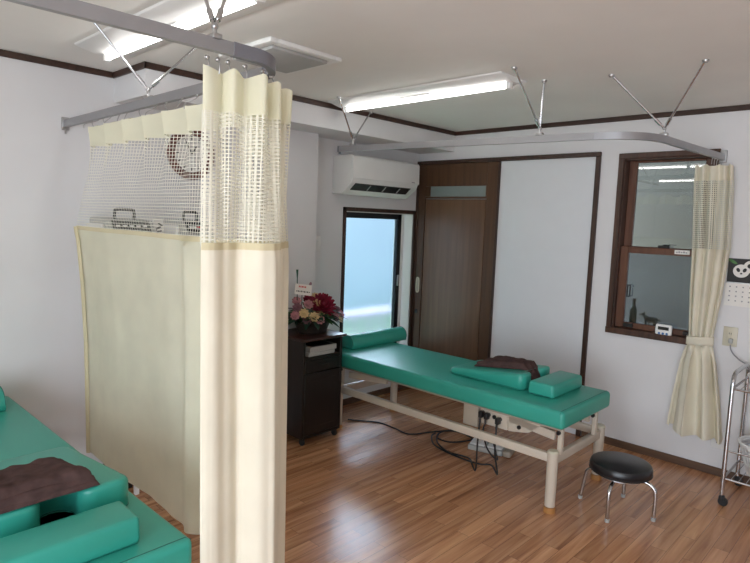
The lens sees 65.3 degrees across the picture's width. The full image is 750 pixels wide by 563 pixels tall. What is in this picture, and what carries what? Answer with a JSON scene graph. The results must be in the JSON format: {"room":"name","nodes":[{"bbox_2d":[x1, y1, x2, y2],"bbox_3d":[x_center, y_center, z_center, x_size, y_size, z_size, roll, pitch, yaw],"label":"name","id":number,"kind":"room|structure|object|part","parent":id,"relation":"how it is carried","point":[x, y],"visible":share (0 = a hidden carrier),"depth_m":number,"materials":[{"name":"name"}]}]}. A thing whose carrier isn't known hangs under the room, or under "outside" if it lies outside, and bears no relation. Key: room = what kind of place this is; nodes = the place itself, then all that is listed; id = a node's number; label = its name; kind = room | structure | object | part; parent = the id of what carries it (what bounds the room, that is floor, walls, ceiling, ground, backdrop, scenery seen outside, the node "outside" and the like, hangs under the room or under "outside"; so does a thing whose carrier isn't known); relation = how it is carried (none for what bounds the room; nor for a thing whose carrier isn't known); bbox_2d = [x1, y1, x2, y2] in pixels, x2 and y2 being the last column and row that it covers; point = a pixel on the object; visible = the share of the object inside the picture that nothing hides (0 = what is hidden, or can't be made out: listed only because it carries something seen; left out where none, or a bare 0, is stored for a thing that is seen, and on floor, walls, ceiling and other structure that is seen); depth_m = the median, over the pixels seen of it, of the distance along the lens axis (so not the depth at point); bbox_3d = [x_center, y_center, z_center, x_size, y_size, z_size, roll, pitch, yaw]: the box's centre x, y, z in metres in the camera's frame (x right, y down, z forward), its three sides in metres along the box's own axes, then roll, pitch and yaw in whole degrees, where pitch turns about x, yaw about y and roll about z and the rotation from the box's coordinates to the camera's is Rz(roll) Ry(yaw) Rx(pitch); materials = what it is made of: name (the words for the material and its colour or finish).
{"room":"examination room","nodes":[
{"label":"examination room","id":0,"kind":"room"},
{"bbox_2d":[0,56,419,463],"bbox_3d":[-1.897,-0.012,3.300,0.150,2.400,6.450,8,8,43],"label":"wall","id":1,"kind":"structure","parent":0,"point":[44,169],"depth_m":3.30,"materials":[{"name":"paint"}]},
{"bbox_2d":[0,49,112,77],"bbox_3d":[-2.721,-1.111,2.151,0.014,0.034,3.466,8,8,43],"label":"trim","id":2,"kind":"structure","parent":1,"relation":"attached to","point":[4,53],"depth_m":3.17,"materials":[{"name":"brown wood"}]},
{"bbox_2d":[113,61,145,77],"bbox_3d":[-1.376,-1.180,3.271,0.414,0.034,0.014,8,8,43],"label":"trim","id":3,"kind":"structure","parent":1,"relation":"attached to","point":[139,66],"depth_m":3.26,"materials":[{"name":"brown wood"}]},
{"bbox_2d":[167,131,214,179],"bbox_3d":[-1.186,-0.828,3.795,0.038,0.336,0.336,8,8,43],"label":"wall clock","id":4,"kind":"object","parent":1,"relation":"attached to","point":[197,145],"visible":0.53,"depth_m":3.78,"materials":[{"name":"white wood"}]},
{"bbox_2d":[343,384,407,405],"bbox_3d":[-0.123,1.031,5.209,0.012,0.055,1.350,8,8,43],"label":"baseboard","id":5,"kind":"structure","parent":1,"relation":"attached to","point":[349,400],"depth_m":5.33,"materials":[{"name":"brown wood"}]},
{"bbox_2d":[332,154,419,198],"bbox_3d":[0.022,-0.866,4.917,0.248,0.311,0.804,8,8,43],"label":"air conditioner","id":6,"kind":"object","parent":1,"relation":"attached to","point":[358,175],"visible":1,"depth_m":4.74,"materials":[{"name":"white plastic"}]},
{"bbox_3d":[0.096,-0.918,4.842,0.046,0.187,0.804,8,8,43],"label":"panel","id":7,"kind":"part","parent":6,"relation":"part of","materials":[{"name":"white plastic"}]},
{"bbox_2d":[340,207,415,345],"bbox_3d":[-0.004,0.028,5.271,0.199,1.355,0.925,8,8,43],"label":"window","id":8,"kind":"structure","parent":1,"relation":"in","point":[378,244],"depth_m":5.27,"materials":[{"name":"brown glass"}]},
{"bbox_3d":[-0.058,0.039,5.217,0.006,1.210,0.687,8,8,43],"label":"frosted pane","id":9,"kind":"part","parent":8,"relation":"part of","materials":[{"name":"blue glass"}]},
{"bbox_3d":[-0.043,0.038,5.233,0.040,1.290,0.739,8,8,43],"label":"sash","id":10,"kind":"part","parent":8,"relation":"part of","materials":[{"name":"glass"}]},
{"bbox_3d":[0.208,0.009,5.600,0.045,1.290,0.095,8,8,43],"label":"sash","id":11,"kind":"part","parent":8,"relation":"part of","materials":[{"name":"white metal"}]},
{"bbox_2d":[237,127,318,328],"bbox_3d":[-0.725,0.008,4.338,0.130,2.228,0.625,8,8,43],"label":"wall pillar","id":12,"kind":"structure","parent":0,"point":[302,181],"depth_m":4.35,"materials":[{"name":"paint"}]},
{"bbox_2d":[114,68,454,153],"bbox_3d":[-0.407,-1.185,4.306,0.400,0.172,2.820,8,8,43],"label":"beam","id":13,"kind":"structure","parent":0,"point":[329,123],"depth_m":4.13,"materials":[{"name":"paper"}]},
{"bbox_2d":[295,319,330,333],"bbox_3d":[-0.456,0.314,4.272,0.235,0.108,0.331,8,8,43],"label":"basket","id":14,"kind":"object","parent":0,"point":[304,326],"depth_m":4.17,"materials":[{"name":"wicker"}]},
{"bbox_2d":[0,0,749,131],"bbox_3d":[0.315,-0.971,1.224,6.000,0.100,6.600,8,8,43],"label":"ceiling","id":15,"kind":"structure","parent":0,"point":[655,49],"depth_m":2.71,"materials":[{"name":"paint"}]},
{"bbox_2d":[74,27,170,61],"bbox_3d":[-1.184,-1.092,2.642,0.592,0.064,0.266,8,8,43],"label":"lamp","id":16,"kind":"object","parent":15,"relation":"attached to","point":[130,44],"depth_m":2.73,"materials":[{"name":"white plastic"}]},
{"bbox_2d":[103,53,111,61],"bbox_3d":[-1.330,-1.111,2.909,0.028,0.036,0.034,8,8,43],"label":"socket","id":17,"kind":"object","parent":16,"relation":"attached to","point":[105,55],"depth_m":2.89,"materials":[{"name":"white plastic"}]},
{"bbox_2d":[4,0,275,133],"bbox_3d":[-1.306,-0.790,1.246,1.661,0.389,3.777,3,6,12],"label":"rail","id":18,"kind":"object","parent":15,"relation":"attached to","point":[212,42],"visible":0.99,"depth_m":1.72,"materials":[{"name":"metal"}]},
{"bbox_3d":[-1.468,-0.619,0.682,0.022,0.048,3.013,8,8,43],"label":"rail","id":19,"kind":"part","parent":18,"relation":"part of","materials":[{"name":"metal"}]},
{"bbox_3d":[-1.045,-0.791,2.617,1.856,0.052,0.022,8,8,43],"label":"long rail","id":20,"kind":"part","parent":18,"relation":"part of","materials":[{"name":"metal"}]},
{"bbox_2d":[73,95,255,534],"bbox_3d":[-1.034,0.118,2.640,1.706,1.792,0.116,8,8,43],"label":"curtain","id":21,"kind":"object","parent":18,"relation":"hanging from","point":[141,291],"visible":0.76,"depth_m":2.66,"materials":[{"name":"beige fabric"}]},
{"bbox_3d":[-1.045,0.399,2.666,1.703,1.227,0.063,8,8,43],"label":"cloth panel","id":22,"kind":"part","parent":21,"relation":"part of","materials":[{"name":"beige fabric"}]},
{"bbox_3d":[-1.015,-0.417,2.586,1.697,0.418,0.075,8,8,43],"label":"net panel","id":23,"kind":"part","parent":21,"relation":"part of","materials":[{"name":"beige fabric"}]},
{"bbox_2d":[200,55,292,562],"bbox_3d":[-0.417,0.304,1.984,0.221,1.974,0.409,3,6,5],"label":"curtain","id":24,"kind":"object","parent":18,"relation":"hanging from","point":[244,325],"visible":1,"depth_m":1.85,"materials":[{"name":"beige fabric"}]},
{"bbox_3d":[-0.417,0.585,1.991,0.199,1.415,0.377,3,6,9],"label":"cloth panel","id":25,"kind":"part","parent":24,"relation":"part of","materials":[{"name":"beige fabric"}]},
{"bbox_3d":[-0.390,-0.319,1.908,0.199,0.405,0.389,3,6,7],"label":"net panel","id":26,"kind":"part","parent":24,"relation":"part of","materials":[{"name":"beige fabric"}]},
{"bbox_2d":[134,0,283,31],"bbox_3d":[-0.610,-1.014,2.100,0.574,0.064,0.266,8,8,43],"label":"lamp","id":27,"kind":"object","parent":15,"relation":"attached to","point":[191,15],"depth_m":2.26,"materials":[{"name":"white plastic"}]},
{"bbox_3d":[-0.870,-1.064,2.473,0.240,0.006,0.064,8,8,43],"label":"plate","id":28,"kind":"part","parent":27,"relation":"part of","materials":[{"name":"white plastic"}]},
{"bbox_2d":[254,0,264,3],"bbox_3d":[-0.400,-0.985,2.030,0.028,0.036,0.034,8,8,43],"label":"socket","id":29,"kind":"object","parent":27,"relation":"attached to","point":[255,1],"depth_m":2.03,"materials":[{"name":"white plastic"}]},
{"bbox_2d":[218,36,341,73],"bbox_3d":[-0.471,-1.110,2.914,0.435,0.034,0.435,8,8,43],"label":"ceiling vent","id":30,"kind":"object","parent":15,"relation":"in","point":[290,57],"visible":0.77,"depth_m":2.83,"materials":[{"name":"white plastic"}]},
{"bbox_3d":[-0.471,-1.108,2.914,0.335,0.030,0.335,8,8,43],"label":"vent panel","id":31,"kind":"part","parent":30,"relation":"part of","materials":[{"name":"white plastic"}]},
{"bbox_2d":[328,71,526,112],"bbox_3d":[0.262,-1.143,3.630,1.360,0.064,0.278,8,8,43],"label":"lamp","id":32,"kind":"object","parent":15,"relation":"attached to","point":[498,80],"visible":0.95,"depth_m":3.48,"materials":[{"name":"white plastic"}]},
{"bbox_3d":[0.262,-1.144,3.630,0.240,0.006,0.064,8,8,43],"label":"plate","id":33,"kind":"part","parent":32,"relation":"part of","materials":[{"name":"white plastic"}]},
{"bbox_2d":[506,82,512,89],"bbox_3d":[0.731,-1.066,3.187,0.028,0.036,0.034,8,8,43],"label":"socket","id":34,"kind":"object","parent":32,"relation":"attached to","point":[509,85],"depth_m":3.18,"materials":[{"name":"white plastic"}]},
{"bbox_2d":[128,387,749,562],"bbox_3d":[0.225,1.514,1.486,6.000,0.100,6.600,8,8,43],"label":"floor","id":35,"kind":"structure","parent":0,"point":[365,492],"depth_m":3.37,"materials":[{"name":"brown wood"}]},
{"bbox_2d":[0,396,191,562],"bbox_3d":[-1.473,1.013,2.305,1.945,0.602,0.716,8,8,43],"label":"massage table","id":36,"kind":"object","parent":35,"relation":"on","point":[21,433],"visible":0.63,"depth_m":1.95,"materials":[{"name":"teal leather"}]},
{"bbox_2d":[0,386,5,411],"bbox_3d":[-2.058,0.590,2.755,0.184,0.107,0.520,8,8,43],"label":"bolster","id":37,"kind":"object","parent":36,"relation":"on","point":[2,395],"visible":1,"depth_m":2.88,"materials":[{"name":"green leather"}]},
{"bbox_2d":[0,447,128,537],"bbox_3d":[-1.194,0.695,2.038,0.623,0.109,0.438,8,8,43],"label":"pad","id":38,"kind":"object","parent":36,"relation":"on","point":[113,487],"visible":0.54,"depth_m":1.93,"materials":[{"name":"green leather"}]},
{"bbox_2d":[0,457,99,513],"bbox_3d":[-1.096,0.636,1.882,0.283,0.097,0.316,8,8,43],"label":"folded towel","id":39,"kind":"object","parent":38,"relation":"on","point":[41,479],"visible":1,"depth_m":1.83,"materials":[{"name":"brown fabric"}]},
{"bbox_2d":[0,501,139,562],"bbox_3d":[-0.917,0.755,1.667,0.158,0.088,0.446,8,8,43],"label":"pillow","id":40,"kind":"object","parent":36,"relation":"on","point":[89,535],"visible":1,"depth_m":1.67,"materials":[{"name":"green leather"}]},
{"bbox_2d":[134,486,138,494],"bbox_3d":[-1.303,0.464,3.557,0.392,1.444,0.752,8,8,43],"label":"shelf","id":41,"kind":"object","parent":35,"relation":"on","point":[136,490],"visible":0.11,"depth_m":3.32,"materials":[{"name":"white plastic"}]},
{"bbox_2d":[86,208,154,232],"bbox_3d":[-1.426,-0.326,3.277,0.261,0.173,0.300,8,8,43],"label":"electrotherapy machine","id":42,"kind":"object","parent":41,"relation":"on","point":[97,219],"visible":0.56,"depth_m":3.23,"materials":[{"name":"white plastic"}]},
{"bbox_3d":[-1.417,-0.299,3.292,0.260,0.117,0.270,8,8,43],"label":"casing","id":43,"kind":"part","parent":42,"relation":"part of","materials":[{"name":"white plastic"}]},
{"bbox_3d":[-1.399,-0.377,3.269,0.017,0.068,0.127,8,8,43],"label":"carry handle","id":44,"kind":"part","parent":42,"relation":"part of","materials":[{"name":"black plastic"}]},
{"bbox_3d":[-1.338,-0.302,3.216,0.046,0.064,0.210,8,8,43],"label":"control panel","id":45,"kind":"part","parent":42,"relation":"part of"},
{"bbox_2d":[153,219,163,233],"bbox_3d":[-1.253,-0.305,3.391,0.020,0.118,0.060,8,8,43],"label":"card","id":46,"kind":"object","parent":41,"relation":"on","point":[157,221],"visible":0.55,"depth_m":3.39,"materials":[{"name":"white paper"}]},
{"bbox_2d":[163,211,213,237],"bbox_3d":[-1.150,-0.346,3.566,0.261,0.173,0.240,8,8,43],"label":"electrotherapy machine","id":47,"kind":"object","parent":41,"relation":"on","point":[183,227],"visible":0.47,"depth_m":3.48,"materials":[{"name":"white plastic"}]},
{"bbox_3d":[-1.124,-0.397,3.558,0.017,0.068,0.103,8,8,43],"label":"carry handle","id":48,"kind":"part","parent":47,"relation":"part of","materials":[{"name":"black plastic"}]},
{"bbox_3d":[-1.062,-0.322,3.505,0.046,0.064,0.150,8,8,43],"label":"control panel","id":49,"kind":"part","parent":47,"relation":"part of","materials":[{"name":"white plastic"}]},
{"bbox_2d":[287,328,346,445],"bbox_3d":[-0.496,0.753,4.296,0.385,0.772,0.407,8,8,43],"label":"base cabinet","id":50,"kind":"object","parent":35,"relation":"on","point":[313,383],"visible":0.73,"depth_m":4.14,"materials":[{"name":"brown wood"}]},
{"bbox_2d":[288,269,344,333],"bbox_3d":[-0.461,0.138,4.259,0.446,0.460,0.493,8,8,43],"label":"flower arrangement","id":51,"kind":"object","parent":50,"relation":"on","point":[318,311],"visible":1,"depth_m":4.17,"materials":[{"name":"plant"}]},
{"bbox_3d":[-0.552,0.235,4.050,0.070,0.061,0.042,1,6,-10],"label":"flower","id":52,"kind":"part","parent":51,"relation":"part of","materials":[{"name":"pink plant"}]},
{"bbox_3d":[-0.557,0.136,4.167,0.052,0.057,0.062,8,8,43],"label":"flower","id":53,"kind":"part","parent":51,"relation":"part of","materials":[{"name":"pink plant"}]},
{"bbox_3d":[-0.540,0.182,4.075,0.057,0.064,0.063,8,8,43],"label":"flower","id":54,"kind":"part","parent":51,"relation":"part of","materials":[{"name":"pink plant"}]},
{"bbox_3d":[-0.491,0.220,4.063,0.054,0.064,0.065,8,8,43],"label":"flower","id":55,"kind":"part","parent":51,"relation":"part of","materials":[{"name":"beige plant"}]},
{"bbox_3d":[-0.473,0.268,4.089,0.050,0.059,0.063,8,8,43],"label":"flower","id":56,"kind":"part","parent":51,"relation":"part of","materials":[{"name":"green plant"}]},
{"bbox_3d":[-0.476,0.127,4.183,0.057,0.063,0.076,8,8,43],"label":"flower","id":57,"kind":"part","parent":51,"relation":"part of","materials":[{"name":"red plant"}]},
{"bbox_3d":[-0.467,0.160,4.114,0.053,0.062,0.069,8,8,43],"label":"flower","id":58,"kind":"part","parent":51,"relation":"part of","materials":[{"name":"pink plant"}]},
{"bbox_3d":[-0.424,0.248,4.103,0.055,0.066,0.075,8,8,43],"label":"flower","id":59,"kind":"part","parent":51,"relation":"part of","materials":[{"name":"beige plant"}]},
{"bbox_3d":[-0.368,0.165,4.202,0.143,0.162,0.191,8,8,43],"label":"flower","id":60,"kind":"part","parent":51,"relation":"part of","materials":[{"name":"red plant"}]},
{"bbox_2d":[305,340,335,356],"bbox_3d":[-0.483,0.473,4.275,0.318,0.068,0.260,8,8,43],"label":"paper stack","id":61,"kind":"object","parent":50,"relation":"in","point":[321,347],"visible":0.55,"depth_m":4.17,"materials":[{"name":"white paper"}]},
{"bbox_3d":[-0.470,0.440,4.267,0.282,0.001,0.190,8,8,43],"label":"dark lid","id":62,"kind":"part","parent":61,"relation":"part of","materials":[{"name":"black plastic"}]},
{"bbox_2d":[305,349,334,356],"bbox_3d":[-0.490,0.493,4.273,0.315,0.029,0.245,8,8,43],"label":"book","id":63,"kind":"object","parent":61,"relation":"on","point":[313,352],"depth_m":4.13,"materials":[{"name":"white paper"}]},
{"bbox_3d":[-0.384,0.857,4.195,0.018,0.440,0.323,8,8,43],"label":"cabinet door","id":64,"kind":"part","parent":50,"relation":"part of","materials":[{"name":"brown wood"}]},
{"bbox_3d":[-0.374,0.588,4.167,0.018,0.087,0.323,8,8,43],"label":"drawer","id":65,"kind":"part","parent":50,"relation":"part of","materials":[{"name":"brown wood"}]},
{"bbox_2d":[337,342,609,513],"bbox_3d":[0.571,0.894,4.137,1.945,0.602,0.764,8,8,43],"label":"massage table","id":66,"kind":"object","parent":35,"relation":"on","point":[505,408],"visible":0.94,"depth_m":3.66,"materials":[{"name":"green leather"}]},
{"bbox_3d":[-0.277,0.939,4.485,0.062,0.310,0.062,8,8,43],"label":"leg","id":67,"kind":"part","parent":66,"relation":"part of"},
{"bbox_3d":[-0.054,0.810,4.703,0.032,0.055,0.635,8,8,43],"label":"rail","id":68,"kind":"part","parent":66,"relation":"part of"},
{"bbox_3d":[-0.052,0.716,4.362,0.390,0.084,0.025,8,8,43],"label":"lift arm","id":69,"kind":"part","parent":66,"relation":"part of"},
{"bbox_2d":[342,326,406,349],"bbox_3d":[0.002,0.452,4.773,0.139,0.107,0.640,8,8,43],"label":"bolster","id":70,"kind":"object","parent":66,"relation":"on","point":[378,337],"visible":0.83,"depth_m":4.68,"materials":[{"name":"teal leather"}]},
{"bbox_3d":[0.161,0.906,4.944,0.062,0.310,0.062,8,8,43],"label":"leg","id":71,"kind":"part","parent":66,"relation":"part of","materials":[{"name":"beige metal"}]},
{"bbox_3d":[0.260,1.144,4.470,1.019,0.012,0.286,3,6,10],"label":"power cord","id":72,"kind":"part","parent":66,"relation":"part of","materials":[{"name":"black rubber"}]},
{"bbox_3d":[0.361,0.902,3.874,1.752,0.050,0.032,8,8,43],"label":"rail","id":73,"kind":"part","parent":66,"relation":"part of","materials":[{"name":"beige metal"}]},
{"bbox_3d":[0.565,1.008,4.059,0.289,0.389,0.826,3,6,8],"label":"power cord","id":74,"kind":"part","parent":66,"relation":"part of","materials":[{"name":"black rubber"}]},
{"bbox_3d":[0.621,1.023,3.986,0.190,0.380,0.888,-1,7,-25],"label":"power cord","id":75,"kind":"part","parent":66,"relation":"part of","materials":[{"name":"black rubber"}]},
{"bbox_3d":[0.540,0.652,4.069,1.945,0.104,0.645,8,8,43],"label":"mattress","id":76,"kind":"part","parent":66,"relation":"part of","materials":[{"name":"green leather"}]},
{"bbox_3d":[0.785,1.010,3.849,0.082,0.336,0.538,4,6,20],"label":"power cord","id":77,"kind":"part","parent":66,"relation":"part of","materials":[{"name":"black rubber"}]},
{"bbox_2d":[451,360,549,390],"bbox_3d":[0.821,0.580,3.862,0.563,0.101,0.373,8,8,43],"label":"pad","id":78,"kind":"object","parent":66,"relation":"on","point":[516,379],"visible":0.69,"depth_m":3.70,"materials":[{"name":"green leather"}]},
{"bbox_2d":[474,355,540,379],"bbox_3d":[0.900,0.555,3.831,0.422,0.124,0.288,8,8,43],"label":"folded towel","id":79,"kind":"object","parent":78,"relation":"on","point":[508,362],"visible":0.98,"depth_m":3.77,"materials":[{"name":"brown fabric"}]},
{"bbox_3d":[0.890,0.843,3.472,0.390,0.084,0.025,8,8,43],"label":"lift arm","id":80,"kind":"part","parent":66,"relation":"part of"},
{"bbox_3d":[0.990,1.110,3.288,0.062,0.310,0.062,8,8,43],"label":"leg","id":81,"kind":"part","parent":66,"relation":"part of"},
{"bbox_2d":[528,371,581,398],"bbox_3d":[1.111,0.628,3.598,0.168,0.082,0.396,8,8,43],"label":"pillow","id":82,"kind":"object","parent":66,"relation":"on","point":[553,385],"visible":1,"depth_m":3.50,"materials":[{"name":"green leather"}]},
{"bbox_3d":[1.213,0.982,3.505,0.032,0.055,0.635,8,8,43],"label":"rail","id":83,"kind":"part","parent":66,"relation":"part of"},
{"bbox_3d":[0.799,0.870,4.332,1.752,0.050,0.032,8,8,43],"label":"rail","id":84,"kind":"part","parent":66,"relation":"part of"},
{"bbox_3d":[1.428,1.078,3.747,0.062,0.310,0.062,8,8,43],"label":"leg","id":85,"kind":"part","parent":66,"relation":"part of","materials":[{"name":"beige metal"}]},
{"bbox_2d":[468,437,514,457],"bbox_3d":[0.839,1.170,4.178,0.310,0.063,0.195,5,7,27],"label":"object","id":86,"kind":"object","parent":35,"relation":"on","point":[501,451],"visible":0.52,"depth_m":4.11,"materials":[{"name":"white plastic"}]},
{"bbox_2d":[578,451,657,522],"bbox_3d":[1.394,1.162,3.342,0.339,0.296,0.339,1,6,-5],"label":"round stool","id":87,"kind":"object","parent":35,"relation":"on","point":[614,466],"visible":1,"depth_m":3.24,"materials":[{"name":"black leather"}]},
{"bbox_3d":[1.281,1.184,3.431,0.162,0.211,0.021,7,8,37],"label":"leg","id":88,"kind":"part","parent":87,"relation":"part of","materials":[{"name":"silver metal"}]},
{"bbox_3d":[1.311,1.205,3.244,0.021,0.210,0.142,7,8,38],"label":"leg","id":89,"kind":"part","parent":87,"relation":"part of","materials":[{"name":"silver metal"}]},
{"bbox_3d":[1.398,1.049,3.330,0.336,0.070,0.336,8,8,43],"label":"seat","id":90,"kind":"part","parent":87,"relation":"part of","materials":[{"name":"black leather"}]},
{"bbox_3d":[1.463,1.188,3.456,0.021,0.210,0.143,6,7,32],"label":"leg","id":91,"kind":"part","parent":87,"relation":"part of","materials":[{"name":"silver metal"}]},
{"bbox_3d":[1.496,1.209,3.266,0.143,0.210,0.021,7,8,37],"label":"leg","id":92,"kind":"part","parent":87,"relation":"part of","materials":[{"name":"silver metal"}]},
{"bbox_2d":[718,363,749,505],"bbox_3d":[2.386,0.937,3.372,0.577,0.807,0.421,8,8,43],"label":"trolley","id":93,"kind":"object","parent":35,"relation":"on","point":[738,481],"visible":0.98,"depth_m":3.44,"materials":[{"name":"silver metal"}]},
{"bbox_2d":[725,460,749,486],"bbox_3d":[2.371,1.173,3.404,0.539,0.014,0.399,8,8,43],"label":"wire shelf","id":94,"kind":"object","parent":93,"relation":"attached to","point":[738,462],"depth_m":3.49,"materials":[{"name":"silver metal"}]},
{"bbox_3d":[2.244,1.014,3.247,0.525,0.012,0.012,8,8,43],"label":"guard rail","id":95,"kind":"part","parent":93,"relation":"part of","materials":[{"name":"silver metal"}]},
{"bbox_2d":[734,377,749,392],"bbox_3d":[2.390,0.637,3.347,0.539,0.014,0.399,8,8,43],"label":"wire shelf","id":96,"kind":"object","parent":93,"relation":"attached to","point":[746,379],"depth_m":3.45,"materials":[{"name":"silver metal"}]},
{"bbox_2d":[738,435,749,476],"bbox_3d":[2.324,1.060,3.444,0.344,0.198,0.314,8,8,43],"label":"laundry basket","id":97,"kind":"object","parent":93,"relation":"on","point":[741,439],"visible":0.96,"depth_m":3.47,"materials":[{"name":"white plastic"}]},
{"bbox_2d":[743,438,749,471],"bbox_3d":[2.324,1.050,3.442,0.302,0.191,0.270,8,8,43],"label":"plastic bag","id":98,"kind":"object","parent":97,"relation":"in","point":[747,442],"visible":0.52,"depth_m":3.54,"materials":[{"name":"white plastic"}]},
{"bbox_2d":[419,110,749,475],"bbox_3d":[2.487,0.107,3.677,6.000,2.400,0.130,8,8,43],"label":"wall","id":99,"kind":"structure","parent":0,"point":[639,374],"depth_m":4.14,"materials":[{"name":"paint"}]},
{"bbox_2d":[143,61,455,135],"bbox_3d":[-0.259,-1.232,4.153,0.014,0.034,2.834,8,8,43],"label":"trim","id":100,"kind":"structure","parent":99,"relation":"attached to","point":[152,66],"depth_m":4.05,"materials":[{"name":"brown wood"}]},
{"bbox_2d":[410,152,601,436],"bbox_3d":[0.992,0.038,4.987,1.729,2.156,0.031,8,8,43],"label":"door","id":101,"kind":"structure","parent":99,"relation":"in","point":[507,247],"depth_m":4.87,"materials":[{"name":"brown wood"}]},
{"bbox_3d":[0.402,0.030,5.539,0.044,0.150,0.011,8,8,43],"label":"handle","id":102,"kind":"part","parent":101,"relation":"part of","materials":[{"name":"beige plastic"}]},
{"bbox_3d":[0.681,0.100,5.295,0.651,1.673,0.010,8,8,43],"label":"panel","id":103,"kind":"part","parent":101,"relation":"part of","materials":[{"name":"brown wood"}]},
{"bbox_3d":[1.308,0.091,4.705,0.807,2.112,0.007,8,8,43],"label":"white panel","id":104,"kind":"part","parent":101,"relation":"part of","materials":[{"name":"paper"}]},
{"bbox_2d":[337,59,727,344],"bbox_3d":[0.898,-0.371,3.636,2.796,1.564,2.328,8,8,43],"label":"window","id":105,"kind":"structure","parent":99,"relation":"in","point":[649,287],"depth_m":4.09,"materials":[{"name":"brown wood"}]},
{"bbox_3d":[0.457,-0.854,3.626,1.767,0.046,0.022,7,7,37],"label":"long rail","id":106,"kind":"part","parent":105,"relation":"part of","materials":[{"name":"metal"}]},
{"bbox_3d":[0.880,-0.967,3.532,2.542,0.359,1.172,4,6,16],"label":"curtain rail","id":107,"kind":"part","parent":105,"relation":"part of","materials":[{"name":"grey metal"}]},
{"bbox_3d":[1.835,0.065,4.234,0.026,0.088,0.012,8,8,43],"label":"sash pull","id":108,"kind":"part","parent":105,"relation":"part of","materials":[{"name":"silver plastic"}]},
{"bbox_3d":[1.401,-0.758,3.091,0.483,0.041,0.126,1,6,-11],"label":"curved rail","id":109,"kind":"part","parent":105,"relation":"part of","materials":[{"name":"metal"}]},
{"bbox_3d":[1.992,0.061,4.119,0.552,0.590,0.028,8,8,43],"label":"sash","id":110,"kind":"part","parent":105,"relation":"part of","materials":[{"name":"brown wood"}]},
{"bbox_3d":[1.992,0.064,4.120,0.440,0.510,0.004,8,8,43],"label":"pane","id":111,"kind":"part","parent":105,"relation":"part of","materials":[{"name":"glass"}]},
{"bbox_2d":[655,324,671,335],"bbox_3d":[1.997,0.340,4.053,0.108,0.086,0.027,8,8,43],"label":"timer","id":112,"kind":"object","parent":105,"relation":"on","point":[662,329],"visible":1,"depth_m":4.04,"materials":[{"name":"white plastic"}]},
{"bbox_3d":[2.043,-0.518,4.091,0.552,0.655,0.028,8,8,43],"label":"sash","id":113,"kind":"part","parent":105,"relation":"part of","materials":[{"name":"brown wood"}]},
{"bbox_3d":[1.930,-0.777,3.472,0.838,0.039,0.022,-3,8,-43],"label":"short rail","id":114,"kind":"part","parent":105,"relation":"part of","materials":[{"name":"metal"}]},
{"bbox_2d":[666,157,734,444],"bbox_3d":[2.131,0.130,3.777,0.332,1.823,0.190,7,8,40],"label":"curtain","id":115,"kind":"object","parent":105,"relation":"hanging from","point":[695,409],"visible":1,"depth_m":3.77,"materials":[{"name":"beige fabric"}]},
{"bbox_3d":[2.118,0.414,3.803,0.334,1.252,0.172,8,8,43],"label":"cloth panel","id":116,"kind":"part","parent":115,"relation":"part of","materials":[{"name":"beige fabric"}]},
{"bbox_3d":[2.139,-0.424,3.731,0.244,0.435,0.084,8,8,43],"label":"net panel","id":117,"kind":"part","parent":115,"relation":"part of","materials":[{"name":"beige fabric"}]},
{"bbox_2d":[456,104,749,135],"bbox_3d":[2.625,-1.045,3.365,5.300,0.034,0.014,8,8,43],"label":"trim","id":118,"kind":"structure","parent":99,"relation":"attached to","point":[737,107],"depth_m":4.21,"materials":[{"name":"brown wood"}]},
{"bbox_2d":[581,431,749,484],"bbox_3d":[3.023,1.361,3.156,3.965,0.055,0.012,8,8,43],"label":"baseboard","id":119,"kind":"structure","parent":99,"relation":"attached to","point":[667,457],"depth_m":4.07,"materials":[{"name":"brown wood"}]},
{"bbox_2d":[711,432,724,448],"bbox_3d":[2.261,1.043,3.862,0.075,0.115,0.010,8,8,43],"label":"wall outlet","id":120,"kind":"object","parent":99,"relation":"attached to","point":[713,441],"visible":0.36,"depth_m":3.86,"materials":[{"name":"white plastic"}]},
{"bbox_2d":[722,326,737,346],"bbox_3d":[2.294,0.356,3.782,0.082,0.126,0.010,8,8,43],"label":"wall outlet","id":121,"kind":"object","parent":99,"relation":"attached to","point":[728,332],"visible":1,"depth_m":3.78,"materials":[{"name":"beige plastic"}]},
{"bbox_2d":[723,258,749,307],"bbox_3d":[2.373,0.015,3.684,0.293,0.305,0.006,8,8,43],"label":"wall calendar","id":122,"kind":"object","parent":99,"relation":"attached to","point":[737,286],"visible":0.97,"depth_m":3.74,"materials":[{"name":"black paper"}]},
{"bbox_2d":[727,258,749,283],"bbox_3d":[2.376,-0.060,3.677,0.283,0.155,0.005,8,8,43],"label":"photo","id":123,"kind":"object","parent":122,"relation":"on","point":[738,272],"depth_m":3.73,"materials":[{"name":"black paper"}]},
{"bbox_2d":[728,338,744,363],"bbox_3d":[2.392,0.468,3.658,0.023,0.169,0.342,-3,8,-42],"label":"cord","id":124,"kind":"object","parent":99,"relation":"attached to","point":[730,341],"visible":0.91,"depth_m":3.76,"materials":[{"name":"grey plastic"}]},
{"label":"outside","id":125,"kind":"structure","parent":0,"visible":0},
{"bbox_2d":[632,161,705,248],"bbox_3d":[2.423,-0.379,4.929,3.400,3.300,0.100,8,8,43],"label":"window pane","id":126,"kind":"structure","parent":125,"point":[664,209],"depth_m":4.85,"materials":[{"name":"glass"}]}
]}

